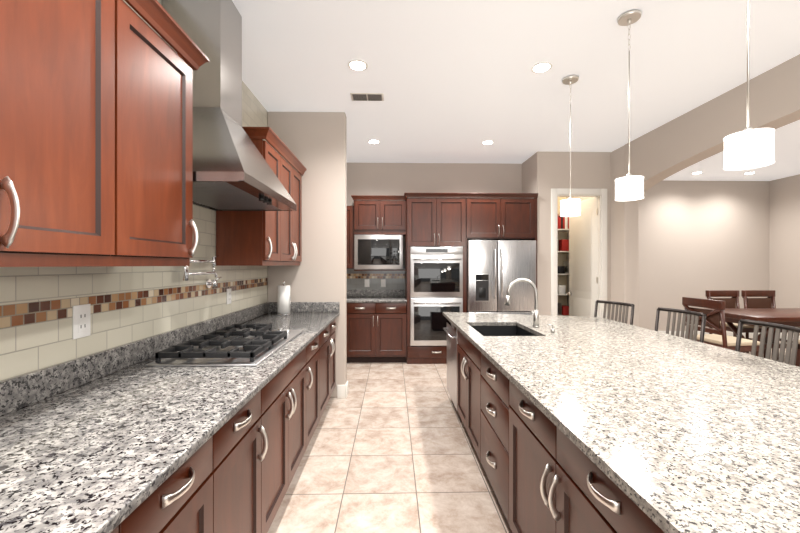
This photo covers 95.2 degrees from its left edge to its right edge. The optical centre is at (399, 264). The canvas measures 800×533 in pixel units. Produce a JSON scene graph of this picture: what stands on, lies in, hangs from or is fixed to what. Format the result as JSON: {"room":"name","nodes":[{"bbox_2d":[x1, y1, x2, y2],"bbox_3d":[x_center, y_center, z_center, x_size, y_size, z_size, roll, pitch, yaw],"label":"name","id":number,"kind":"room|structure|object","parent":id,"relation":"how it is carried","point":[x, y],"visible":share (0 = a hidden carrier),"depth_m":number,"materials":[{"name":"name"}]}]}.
{"room":"kitchen","nodes":[
{"label":"kitchen","id":0,"kind":"room"},
{"bbox_2d":[0,0,267,381],"bbox_3d":[-1.405,-0.110,0.689,0.120,3.060,6.640,0,0,-1],"label":"tiled wall","id":1,"kind":"structure","parent":0,"point":[130,304],"depth_m":1.76,"materials":[{"name":"tile"}]},
{"bbox_2d":[0,0,123,266],"bbox_3d":[-1.167,-0.510,1.062,0.365,1.030,0.407,0,0,-1],"label":"upper cabinet","id":2,"kind":"object","parent":1,"relation":"attached to","point":[96,133],"depth_m":1.07,"materials":[{"name":"brown wood"}]},
{"bbox_2d":[73,304,90,338],"bbox_3d":[-1.359,0.240,1.561,0.008,0.140,0.086,0,0,-1],"label":"electrical outlet","id":3,"kind":"object","parent":1,"relation":"attached to","point":[81,321],"visible":1,"depth_m":1.56,"materials":[{"name":"white plastic"}]},
{"bbox_2d":[124,0,199,265],"bbox_3d":[-1.176,-0.510,1.515,0.365,1.030,0.499,0,0,-1],"label":"upper cabinet","id":4,"kind":"object","parent":1,"relation":"attached to","point":[160,227],"depth_m":1.51,"materials":[{"name":"brown wood"}]},
{"bbox_2d":[182,255,221,287],"bbox_3d":[-1.344,0.049,2.456,0.076,0.237,0.463,0,0,-1],"label":"pot filler","id":5,"kind":"object","parent":1,"relation":"attached to","point":[209,283],"visible":0.9,"depth_m":2.50,"materials":[{"name":"silver metal"}]},
{"bbox_2d":[227,288,230,303],"bbox_3d":[-1.390,0.255,2.970,0.008,0.125,0.078,0,0,-1],"label":"electrical outlet","id":6,"kind":"object","parent":1,"relation":"attached to","point":[228,296],"visible":1,"depth_m":2.97,"materials":[{"name":"white plastic"}]},
{"bbox_2d":[162,0,296,210],"bbox_3d":[-1.073,-1.012,2.261,0.606,1.251,0.976,0,0,-1],"label":"range hood","id":7,"kind":"object","parent":1,"relation":"attached to","point":[232,170],"visible":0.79,"depth_m":2.11,"materials":[{"name":"silver metal"}]},
{"bbox_2d":[216,128,283,265],"bbox_3d":[-1.208,-0.510,2.945,0.365,1.030,0.382,0,0,-1],"label":"upper cabinet","id":8,"kind":"object","parent":1,"relation":"attached to","point":[243,238],"depth_m":2.76,"materials":[{"name":"brown wood"}]},
{"bbox_2d":[284,148,295,265],"bbox_3d":[-1.216,-0.510,3.322,0.365,1.030,0.379,0,0,-1],"label":"upper cabinet","id":9,"kind":"object","parent":1,"relation":"attached to","point":[289,160],"depth_m":3.44,"materials":[{"name":"brown wood"}]},
{"bbox_2d":[296,160,303,264],"bbox_3d":[-1.224,-0.510,3.697,0.365,1.030,0.379,0,0,-1],"label":"upper cabinet","id":10,"kind":"object","parent":1,"relation":"attached to","point":[301,170],"depth_m":3.79,"materials":[{"name":"brown wood"}]},
{"bbox_2d":[268,112,346,396],"bbox_3d":[-1.002,-0.110,3.959,0.830,3.060,0.120,0,0,-1],"label":"wall","id":11,"kind":"structure","parent":0,"point":[315,143],"depth_m":3.90,"materials":[{"name":"beige paint"}]},
{"bbox_2d":[337,385,344,397],"bbox_3d":[-0.628,1.350,3.899,0.085,0.140,0.015,0,0,-1],"label":"baseboard","id":12,"kind":"structure","parent":11,"relation":"attached to","point":[340,391],"depth_m":3.89,"materials":[{"name":"white wood"}]},
{"bbox_2d":[345,381,347,397],"bbox_3d":[-0.579,1.350,3.968,0.015,0.140,0.151,0,0,-1],"label":"baseboard wing end","id":13,"kind":"structure","parent":11,"relation":"attached to","point":[346,389],"depth_m":3.89,"materials":[{"name":"white wood"}]},
{"bbox_2d":[347,163,521,265],"bbox_3d":[0.245,-0.110,5.917,3.650,3.060,0.100,0,0,-1],"label":"wall","id":14,"kind":"structure","parent":0,"point":[396,179],"depth_m":5.87,"materials":[{"name":"beige paint"}]},
{"bbox_2d":[347,206,353,268],"bbox_3d":[-0.878,-0.418,5.635,0.394,0.943,0.406,0,0,-1],"label":"upper cabinet","id":15,"kind":"object","parent":14,"relation":"attached to","point":[350,240],"depth_m":5.47,"materials":[{"name":"brown wood"}]},
{"bbox_2d":[354,235,402,268],"bbox_3d":[-0.319,-0.191,5.602,0.719,0.510,0.434,0,0,-1],"label":"microwave","id":16,"kind":"object","parent":15,"relation":"in","point":[378,251],"visible":1,"depth_m":5.39,"materials":[{"name":"silver metal"}]},
{"bbox_2d":[354,269,406,270],"bbox_3d":[-0.300,0.080,5.648,0.779,0.020,0.406,0,0,-1],"label":"shelf","id":17,"kind":"object","parent":15,"relation":"attached to","point":[354,269],"depth_m":5.45,"materials":[{"name":"brown wood"}]},
{"bbox_2d":[351,195,382,236],"bbox_3d":[-0.494,-0.741,5.633,0.391,0.572,0.426,0,0,-1],"label":"upper cabinet","id":18,"kind":"object","parent":14,"relation":"attached to","point":[367,210],"depth_m":5.43,"materials":[{"name":"brown wood"}]},
{"bbox_2d":[347,266,404,289],"bbox_3d":[-0.686,0.207,5.845,1.540,0.375,0.002,0,0,-1],"label":"tile panel","id":19,"kind":"object","parent":14,"relation":"attached to","point":[395,280],"visible":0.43,"depth_m":5.85,"materials":[{"name":"grey tile"}]},
{"bbox_2d":[365,279,368,286],"bbox_3d":[-0.528,0.290,5.842,0.078,0.125,0.008,0,0,-1],"label":"electrical outlet","id":20,"kind":"object","parent":19,"relation":"attached to","point":[366,282],"visible":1,"depth_m":5.84,"materials":[{"name":"white plastic"}]},
{"bbox_2d":[381,279,385,286],"bbox_3d":[-0.268,0.290,5.848,0.078,0.125,0.008,0,0,-1],"label":"electrical outlet","id":21,"kind":"object","parent":19,"relation":"attached to","point":[383,282],"visible":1,"depth_m":5.84,"materials":[{"name":"white plastic"}]},
{"bbox_2d":[383,193,406,236],"bbox_3d":[-0.106,-0.741,5.642,0.392,0.572,0.426,0,0,-1],"label":"upper cabinet","id":22,"kind":"object","parent":14,"relation":"attached to","point":[394,207],"depth_m":5.44,"materials":[{"name":"brown wood"}]},
{"bbox_2d":[405,193,438,248],"bbox_3d":[0.306,-0.647,5.542,0.426,0.760,0.644,0,0,-1],"label":"upper cabinet","id":23,"kind":"object","parent":14,"relation":"attached to","point":[422,210],"depth_m":5.23,"materials":[{"name":"brown wood"}]},
{"bbox_2d":[410,247,462,345],"bbox_3d":[0.519,0.448,5.473,0.753,1.415,0.662,0,0,-1],"label":"double oven","id":24,"kind":"object","parent":23,"relation":"in","point":[436,282],"visible":0.92,"depth_m":5.20,"materials":[{"name":"silver metal"}]},
{"bbox_2d":[439,193,466,248],"bbox_3d":[0.728,-0.647,5.551,0.426,0.760,0.644,0,0,-1],"label":"upper cabinet","id":25,"kind":"object","parent":14,"relation":"attached to","point":[452,206],"depth_m":5.24,"materials":[{"name":"brown wood"}]},
{"bbox_2d":[467,193,502,240],"bbox_3d":[1.192,-0.703,5.561,0.501,0.648,0.644,0,0,-1],"label":"upper cabinet","id":26,"kind":"object","parent":14,"relation":"attached to","point":[484,210],"depth_m":5.25,"materials":[{"name":"brown wood"}]},
{"bbox_2d":[503,193,537,240],"bbox_3d":[1.707,-0.703,5.572,0.536,0.648,0.644,0,0,-1],"label":"upper cabinet","id":27,"kind":"object","parent":14,"relation":"attached to","point":[519,209],"depth_m":5.26,"materials":[{"name":"brown wood"}]},
{"bbox_2d":[232,0,799,180],"bbox_3d":[2.123,-1.680,2.832,10.770,0.080,10.770,0,0,-1],"label":"ceiling","id":28,"kind":"structure","parent":0,"point":[456,81],"depth_m":3.05,"materials":[{"name":"white paint"}]},
{"bbox_2d":[347,60,367,70],"bbox_3d":[-0.346,-1.635,2.993,0.170,0.008,0.170,0,0,-1],"label":"recessed light","id":29,"kind":"object","parent":28,"relation":"in","point":[357,65],"visible":1,"depth_m":2.98,"materials":[{"name":"white"}]},
{"bbox_2d":[350,93,383,100],"bbox_3d":[-0.318,-1.634,3.554,0.320,0.010,0.160,0,0,-1],"label":"ceiling vent","id":30,"kind":"object","parent":28,"relation":"in","point":[367,96],"visible":1,"depth_m":3.54,"materials":[{"name":"white metal"}]},
{"bbox_2d":[368,139,379,143],"bbox_3d":[-0.346,-1.635,4.844,0.170,0.008,0.170,0,0,-1],"label":"recessed light","id":31,"kind":"object","parent":28,"relation":"in","point":[373,141],"visible":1,"depth_m":4.83,"materials":[{"name":"white"}]},
{"bbox_2d":[481,140,493,144],"bbox_3d":[1.173,-1.635,4.877,0.170,0.008,0.170,0,0,-1],"label":"recessed light","id":32,"kind":"object","parent":28,"relation":"in","point":[487,142],"visible":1,"depth_m":4.86,"materials":[{"name":"white"}]},
{"bbox_2d":[531,62,552,72],"bbox_3d":[1.174,-1.635,3.026,0.170,0.008,0.170,0,0,-1],"label":"recessed light","id":33,"kind":"object","parent":28,"relation":"in","point":[542,67],"visible":1,"depth_m":3.02,"materials":[{"name":"white"}]},
{"bbox_2d":[560,75,580,216],"bbox_3d":[1.500,-1.036,3.214,0.164,1.203,0.164,0,0,-1],"label":"pendant light","id":34,"kind":"object","parent":28,"relation":"hanging from","point":[570,206],"visible":1,"depth_m":3.17,"materials":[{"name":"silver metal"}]},
{"bbox_2d":[615,9,643,200],"bbox_3d":[1.513,-1.036,2.409,0.164,1.203,0.164,0,0,-1],"label":"pendant light","id":35,"kind":"object","parent":28,"relation":"hanging from","point":[629,187],"visible":0.98,"depth_m":2.38,"materials":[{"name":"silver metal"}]},
{"bbox_2d":[723,0,774,170],"bbox_3d":[1.525,-1.036,1.599,0.164,1.203,0.164,0,0,-1],"label":"pendant light","id":36,"kind":"object","parent":28,"relation":"hanging from","point":[748,147],"visible":1,"depth_m":1.56,"materials":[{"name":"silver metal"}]},
{"bbox_2d":[268,338,791,532],"bbox_3d":[2.123,1.450,2.832,10.770,0.060,10.770,0,0,-1],"label":"floor","id":37,"kind":"structure","parent":0,"point":[390,448],"depth_m":2.56,"materials":[{"name":"tile"}]},
{"bbox_2d":[111,514,130,532],"bbox_3d":[-0.976,0.978,0.589,0.725,0.884,0.424,0,0,-1],"label":"base cabinet","id":38,"kind":"object","parent":37,"relation":"on","point":[125,526],"depth_m":0.82,"materials":[{"name":"brown wood"}]},
{"bbox_2d":[131,430,218,532],"bbox_3d":[-0.985,0.978,1.009,0.725,0.884,0.424,0,0,-1],"label":"base cabinet","id":39,"kind":"object","parent":37,"relation":"on","point":[187,501],"depth_m":1.07,"materials":[{"name":"brown wood"}]},
{"bbox_2d":[219,384,266,532],"bbox_3d":[-0.994,0.978,1.444,0.725,0.884,0.454,0,0,-1],"label":"base cabinet","id":40,"kind":"object","parent":37,"relation":"on","point":[235,473],"depth_m":1.51,"materials":[{"name":"brown wood"}]},
{"bbox_2d":[0,302,339,532],"bbox_3d":[-0.983,0.465,1.786,0.767,0.140,4.215,0,0,-1],"label":"countertop","id":41,"kind":"structure","parent":40,"relation":"on","point":[109,440],"depth_m":1.19,"materials":[{"name":"stone"}]},
{"bbox_2d":[145,323,303,366],"bbox_3d":[-0.998,0.471,2.294,0.550,0.066,0.970,0,0,-1],"label":"cooktop","id":42,"kind":"object","parent":41,"relation":"in","point":[230,345],"visible":1,"depth_m":2.04,"materials":[{"name":"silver metal"}]},
{"bbox_2d":[276,281,291,315],"bbox_3d":[-1.182,0.333,3.715,0.150,0.342,0.150,0,0,-1],"label":"paper towel holder","id":43,"kind":"object","parent":41,"relation":"on","point":[283,300],"visible":1,"depth_m":3.67,"materials":[{"name":"white paper"}]},
{"bbox_2d":[267,346,306,532],"bbox_3d":[-1.009,0.978,2.103,0.725,0.884,0.873,0,0,-1],"label":"base cabinet","id":44,"kind":"object","parent":37,"relation":"on","point":[287,391],"depth_m":2.06,"materials":[{"name":"brown wood"}]},
{"bbox_2d":[307,331,322,446],"bbox_3d":[-1.023,0.978,2.768,0.725,0.884,0.464,0,0,-1],"label":"base cabinet","id":45,"kind":"object","parent":37,"relation":"on","point":[315,348],"depth_m":2.86,"materials":[{"name":"brown wood"}]},
{"bbox_2d":[323,323,330,411],"bbox_3d":[-1.034,0.978,3.258,0.725,0.884,0.524,0,0,-1],"label":"base cabinet","id":46,"kind":"object","parent":37,"relation":"on","point":[327,331],"depth_m":3.41,"materials":[{"name":"brown wood"}]},
{"bbox_2d":[331,319,336,394],"bbox_3d":[-1.044,0.978,3.703,0.725,0.884,0.376,0,0,-1],"label":"base cabinet","id":47,"kind":"object","parent":37,"relation":"on","point":[333,325],"depth_m":3.75,"materials":[{"name":"brown wood"}]},
{"bbox_2d":[347,303,374,362],"bbox_3d":[-0.578,0.979,5.531,0.450,0.884,0.626,0,0,-1],"label":"base cabinet","id":48,"kind":"object","parent":37,"relation":"on","point":[360,316],"depth_m":5.23,"materials":[{"name":"brown wood"}]},
{"bbox_2d":[375,297,406,362],"bbox_3d":[-0.134,0.979,5.541,0.451,0.884,0.626,0,0,-1],"label":"base cabinet","id":49,"kind":"object","parent":37,"relation":"on","point":[378,332],"depth_m":5.24,"materials":[{"name":"brown wood"}]},
{"bbox_2d":[347,290,406,302],"bbox_3d":[-0.677,0.465,5.517,1.536,0.140,0.651,0,0,-1],"label":"countertop","id":50,"kind":"structure","parent":49,"relation":"on","point":[371,296],"depth_m":5.82,"materials":[{"name":"stone"}]},
{"bbox_2d":[407,337,446,363],"bbox_3d":[0.517,1.292,5.546,0.848,0.258,0.644,0,0,-1],"label":"base cabinet","id":51,"kind":"object","parent":37,"relation":"on","point":[415,354],"depth_m":5.22,"materials":[{"name":"brown wood"}]},
{"bbox_2d":[467,240,535,314],"bbox_3d":[1.447,0.523,5.501,0.975,1.753,0.765,0,0,-1],"label":"refrigerator","id":52,"kind":"object","parent":37,"relation":"on","point":[495,268],"visible":0.65,"depth_m":5.18,"materials":[{"name":"silver metal"}]},
{"bbox_2d":[443,314,670,532],"bbox_3d":[1.018,0.978,1.802,1.046,0.884,4.162,0,0,-1],"label":"kitchen island","id":53,"kind":"object","parent":37,"relation":"on","point":[542,480],"depth_m":1.56,"materials":[{"name":"brown wood"}]},
{"bbox_2d":[443,316,458,410],"bbox_3d":[0.489,0.923,3.564,0.066,0.764,0.589,0,0,-1],"label":"dishwasher","id":54,"kind":"object","parent":53,"relation":"in","point":[451,331],"depth_m":3.49,"materials":[{"name":"silver metal"}]},
{"bbox_2d":[443,310,799,532],"bbox_3d":[1.242,0.520,1.838,1.475,0.030,4.220,0,0,-1],"label":"island countertop","id":55,"kind":"structure","parent":53,"relation":"on","point":[705,438],"depth_m":1.28,"materials":[{"name":"white stone"}]},
{"bbox_2d":[504,278,539,327],"bbox_3d":[0.991,0.306,2.993,0.284,0.398,0.117,0,0,-1],"label":"faucet","id":56,"kind":"object","parent":55,"relation":"on","point":[535,314],"depth_m":2.95,"materials":[{"name":"silver metal"}]},
{"bbox_2d":[594,300,634,324],"bbox_3d":[1.865,0.889,3.454,0.537,1.065,0.452,0,0,-18],"label":"bar stool","id":57,"kind":"object","parent":37,"relation":"on","point":[623,312],"visible":0.31,"depth_m":3.52,"materials":[{"name":"grey metal"}]},
{"bbox_2d":[654,307,706,342],"bbox_3d":[2.000,0.889,2.850,0.537,1.065,0.452,0,0,-8],"label":"bar stool","id":58,"kind":"object","parent":37,"relation":"on","point":[693,315],"visible":0.31,"depth_m":2.87,"materials":[{"name":"grey metal"}]},
{"bbox_2d":[682,297,759,355],"bbox_3d":[3.950,0.917,4.505,0.555,1.005,0.530,0,0,-6],"label":"dining chair","id":59,"kind":"object","parent":37,"relation":"on","point":[718,337],"visible":0.58,"depth_m":4.35,"materials":[{"name":"brown wood"}]},
{"bbox_2d":[705,290,767,357],"bbox_3d":[5.276,0.917,5.729,0.530,1.005,0.555,0,0,-1],"label":"dining chair","id":60,"kind":"object","parent":37,"relation":"on","point":[732,301],"visible":0.4,"depth_m":5.94,"materials":[{"name":"brown wood"}]},
{"bbox_2d":[700,308,799,352],"bbox_3d":[5.367,1.047,4.979,1.950,0.804,0.920,0,0,-1],"label":"dining table","id":61,"kind":"object","parent":37,"relation":"on","point":[787,316],"visible":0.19,"depth_m":4.85,"materials":[{"name":"brown wood"}]},
{"bbox_2d":[735,319,799,366],"bbox_3d":[2.034,0.889,2.213,0.537,1.065,0.452,0,0,2],"label":"bar stool","id":62,"kind":"object","parent":37,"relation":"on","point":[790,345],"visible":0.25,"depth_m":2.21,"materials":[{"name":"grey metal"}]},
{"bbox_2d":[741,290,799,359],"bbox_3d":[5.876,0.917,5.743,0.530,1.005,0.555,0,0,-1],"label":"dining chair","id":63,"kind":"object","parent":37,"relation":"on","point":[768,301],"visible":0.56,"depth_m":5.96,"materials":[{"name":"brown wood"}]},
{"bbox_2d":[795,340,799,366],"bbox_3d":[5.060,0.917,4.159,0.530,1.005,0.555,0,0,-1],"label":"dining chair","id":64,"kind":"object","parent":37,"relation":"on","point":[798,358],"visible":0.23,"depth_m":4.39,"materials":[{"name":"brown wood"}]},
{"bbox_2d":[522,152,543,314],"bbox_3d":[2.028,-0.110,5.591,0.100,3.060,0.630,0,0,-1],"label":"wall","id":65,"kind":"structure","parent":0,"point":[532,173],"depth_m":5.28,"materials":[{"name":"beige paint"}]},
{"bbox_2d":[558,197,566,304],"bbox_3d":[2.540,-0.110,6.657,0.970,3.060,0.100,0,0,-1],"label":"wall","id":66,"kind":"structure","parent":0,"point":[562,279],"depth_m":6.62,"materials":[{"name":"beige paint"}]},
{"bbox_2d":[558,229,568,315],"bbox_3d":[2.565,0.135,6.430,0.910,1.510,0.345,0,0,-1],"label":"shelf","id":67,"kind":"object","parent":66,"relation":"attached to","point":[563,230],"visible":0.1,"depth_m":6.29,"materials":[{"name":"white"}]},
{"bbox_2d":[558,214,568,314],"bbox_3d":[2.562,-0.009,6.417,0.844,1.756,0.258,0,0,-1],"label":"pantry items","id":68,"kind":"object","parent":67,"relation":"in","point":[563,222],"visible":0.21,"depth_m":6.29,"materials":[{"name":"red"}]},
{"bbox_2d":[544,152,609,314],"bbox_3d":[2.569,-0.110,5.338,0.970,3.060,0.100,0,0,-1],"label":"wall","id":69,"kind":"structure","parent":0,"point":[585,170],"depth_m":5.29,"materials":[{"name":"beige paint"}]},
{"bbox_2d":[551,188,606,318],"bbox_3d":[2.589,0.158,5.329,0.820,2.525,0.118,0,0,-1],"label":"door frame","id":70,"kind":"structure","parent":69,"relation":"attached to","point":[553,251],"depth_m":5.28,"materials":[{"name":"white wood"}]},
{"bbox_2d":[567,197,597,316],"bbox_3d":[2.834,0.204,5.649,0.135,2.408,0.626,0,0,-13],"label":"pantry door","id":71,"kind":"structure","parent":69,"relation":"in","point":[582,293],"depth_m":5.60,"materials":[{"name":"white wood"}]},
{"bbox_2d":[567,54,799,325],"bbox_3d":[3.203,-0.110,3.101,0.200,3.060,7.880,0,0,-1],"label":"wall","id":72,"kind":"structure","parent":0,"point":[680,143],"depth_m":4.03,"materials":[{"name":"beige paint"}]},
{"bbox_2d":[638,180,768,330],"bbox_3d":[5.265,-0.110,7.137,4.100,3.060,0.100,0,0,-1],"label":"wall","id":73,"kind":"structure","parent":0,"point":[697,239],"depth_m":7.10,"materials":[{"name":"beige paint"}]},
{"bbox_2d":[658,331,759,337],"bbox_3d":[5.216,1.350,7.077,3.960,0.140,0.015,0,0,-1],"label":"baseboard","id":74,"kind":"structure","parent":73,"relation":"attached to","point":[729,333],"depth_m":7.09,"materials":[{"name":"white wood"}]},
{"bbox_2d":[769,174,799,335],"bbox_3d":[7.370,-0.110,2.347,0.100,3.060,9.570,0,0,-1],"label":"wall","id":75,"kind":"structure","parent":0,"point":[784,238],"depth_m":6.84,"materials":[{"name":"beige paint"}]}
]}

